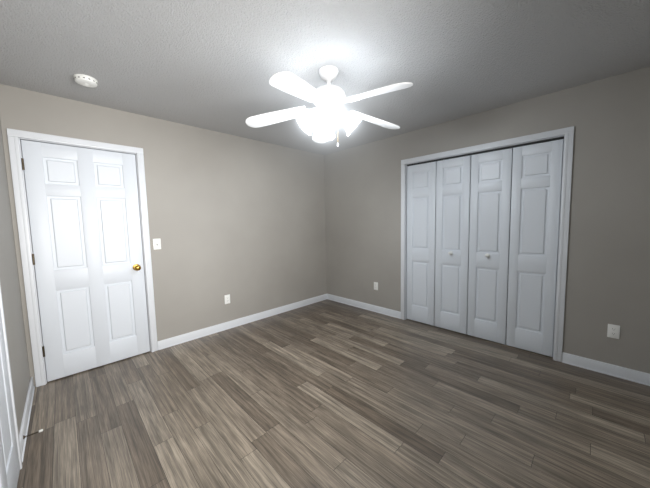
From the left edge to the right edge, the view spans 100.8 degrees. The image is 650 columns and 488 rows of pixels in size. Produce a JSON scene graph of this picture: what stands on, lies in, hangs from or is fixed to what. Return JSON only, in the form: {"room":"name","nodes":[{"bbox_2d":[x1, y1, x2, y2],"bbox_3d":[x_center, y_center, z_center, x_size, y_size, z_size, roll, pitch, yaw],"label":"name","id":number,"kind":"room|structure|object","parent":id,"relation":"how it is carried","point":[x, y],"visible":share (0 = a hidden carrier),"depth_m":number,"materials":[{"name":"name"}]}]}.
{"room":"empty bedroom","nodes":[
{"label":"empty bedroom","id":0,"kind":"room"},
{"bbox_2d":[0,119,29,432],"bbox_3d":[-1.255,0.074,0.805,0.140,2.440,3.880,-6,7,-44],"label":"wall","id":1,"kind":"structure","parent":0,"point":[14,320],"depth_m":1.86,"materials":[{"name":"paint"}]},
{"bbox_2d":[0,309,19,487],"bbox_3d":[-1.405,0.247,1.127,0.110,2.031,0.809,-6,7,-44],"label":"door","id":2,"kind":"structure","parent":1,"relation":"in","point":[9,467],"depth_m":1.33,"materials":[{"name":"white wood"}]},
{"bbox_2d":[0,285,21,468],"bbox_3d":[-1.466,0.223,1.066,0.141,2.109,0.943,-6,7,-44],"label":"door frame","id":3,"kind":"structure","parent":1,"relation":"attached to","point":[10,381],"depth_m":1.45,"materials":[{"name":"white wood"}]},
{"bbox_2d":[19,377,34,461],"bbox_3d":[-2.091,1.179,1.890,0.020,0.095,1.020,-6,7,-44],"label":"baseboard","id":4,"kind":"structure","parent":1,"relation":"attached to","point":[29,399],"depth_m":1.82,"materials":[{"name":"white wood"}]},
{"bbox_2d":[23,429,42,438],"bbox_3d":[-1.820,1.183,1.679,0.084,0.022,0.021,-6,7,-44],"label":"door stop","id":5,"kind":"object","parent":4,"relation":"attached to","point":[41,430],"visible":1,"depth_m":1.68,"materials":[{"name":"grey metal"}]},
{"bbox_2d":[0,84,326,386],"bbox_3d":[-1.282,-0.140,3.416,3.730,2.440,0.140,-6,7,-44],"label":"wall","id":6,"kind":"structure","parent":0,"point":[241,221],"depth_m":3.22,"materials":[{"name":"paint"}]},
{"bbox_2d":[7,128,157,386],"bbox_3d":[-2.173,0.118,2.529,0.894,2.109,0.141,-6,7,-44],"label":"door frame","id":7,"kind":"structure","parent":6,"relation":"attached to","point":[15,137],"depth_m":2.25,"materials":[{"name":"white wood"}]},
{"bbox_2d":[21,140,149,381],"bbox_3d":[-2.128,0.151,2.481,0.768,2.031,0.110,-6,7,-44],"label":"door","id":8,"kind":"structure","parent":6,"relation":"in","point":[85,227],"depth_m":2.46,"materials":[{"name":"white wood"}]},
{"bbox_2d":[153,239,160,249],"bbox_3d":[-1.768,0.001,2.836,0.070,0.114,0.020,-6,7,-44],"label":"light switch","id":9,"kind":"object","parent":6,"relation":"attached to","point":[156,244],"visible":1,"depth_m":2.84,"materials":[{"name":"white plastic"}]},
{"bbox_2d":[224,294,229,303],"bbox_3d":[-1.236,0.701,3.410,0.070,0.114,0.009,-6,7,-44],"label":"electrical outlet","id":10,"kind":"object","parent":6,"relation":"attached to","point":[227,299],"visible":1,"depth_m":3.41,"materials":[{"name":"white plastic"}]},
{"bbox_2d":[157,294,326,349],"bbox_3d":[-0.874,0.999,3.776,2.569,0.095,0.020,-6,7,-44],"label":"baseboard","id":11,"kind":"structure","parent":6,"relation":"attached to","point":[179,339],"depth_m":3.46,"materials":[{"name":"white wood"}]},
{"bbox_2d":[0,0,649,154],"bbox_3d":[0.194,-1.351,2.280,4.430,0.100,4.080,-6,7,-44],"label":"ceiling","id":12,"kind":"structure","parent":0,"point":[214,65],"depth_m":1.78,"materials":[{"name":"grey paint"}]},
{"bbox_2d":[73,74,97,86],"bbox_3d":[-1.794,-1.218,2.020,0.136,0.041,0.136,-6,7,-44],"label":"smoke detector","id":13,"kind":"object","parent":12,"relation":"attached to","point":[85,80],"visible":0.98,"depth_m":1.99,"materials":[{"name":"white plastic"}]},
{"bbox_2d":[245,65,412,146],"bbox_3d":[0.072,-1.000,1.962,1.262,0.543,1.207,-6,7,-44],"label":"fan","id":14,"kind":"object","parent":12,"relation":"hanging from","point":[329,99],"visible":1,"depth_m":1.93,"materials":[{"name":"white plastic"}]},
{"bbox_2d":[17,299,649,487],"bbox_3d":[0.247,1.179,2.488,4.430,0.100,4.080,-6,7,-44],"label":"floor","id":15,"kind":"structure","parent":0,"point":[326,393],"depth_m":1.86,"materials":[{"name":"brown wood"}]},
{"bbox_2d":[324,66,649,373],"bbox_3d":[1.515,-0.205,3.507,0.640,2.440,3.880,-6,7,-44],"label":"wall","id":16,"kind":"structure","parent":0,"point":[608,264],"depth_m":2.34,"materials":[{"name":"paint"}]},
{"bbox_2d":[327,294,400,318],"bbox_3d":[0.543,0.939,4.148,0.020,0.095,1.387,-6,7,-44],"label":"baseboard","id":17,"kind":"structure","parent":16,"relation":"attached to","point":[381,310],"depth_m":4.06,"materials":[{"name":"white wood"}]},
{"bbox_2d":[374,282,377,289],"bbox_3d":[0.740,0.613,3.920,0.009,0.114,0.070,-6,7,-44],"label":"electrical outlet","id":18,"kind":"object","parent":16,"relation":"attached to","point":[375,285],"visible":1,"depth_m":3.92,"materials":[{"name":"white plastic"}]},
{"bbox_2d":[407,155,470,333],"bbox_3d":[1.333,0.021,3.268,0.076,2.011,0.751,-6,7,-44],"label":"bifold closet door","id":19,"kind":"structure","parent":16,"relation":"in","point":[438,211],"depth_m":3.24,"materials":[{"name":"white wood"}]},
{"bbox_2d":[401,126,573,361],"bbox_3d":[1.627,-0.002,3.025,0.141,2.109,1.648,-6,7,-44],"label":"trim","id":20,"kind":"structure","parent":16,"relation":"attached to","point":[566,135],"depth_m":2.48,"materials":[{"name":"white wood"}]},
{"bbox_2d":[467,139,562,356],"bbox_3d":[1.863,0.055,2.729,0.076,2.011,0.751,-6,7,-44],"label":"bifold closet door","id":21,"kind":"structure","parent":16,"relation":"in","point":[530,203],"depth_m":2.69,"materials":[{"name":"white wood"}]},
{"bbox_2d":[562,352,649,385],"bbox_3d":[2.370,1.054,2.287,0.020,0.095,0.533,-6,7,-44],"label":"baseboard","id":22,"kind":"structure","parent":16,"relation":"attached to","point":[636,376],"depth_m":2.27,"materials":[{"name":"white wood"}]},
{"bbox_2d":[607,324,619,338],"bbox_3d":[2.396,0.726,2.235,0.009,0.114,0.070,-6,7,-44],"label":"electrical outlet","id":23,"kind":"object","parent":16,"relation":"attached to","point":[613,331],"visible":1,"depth_m":2.23,"materials":[{"name":"white plastic"}]}
]}

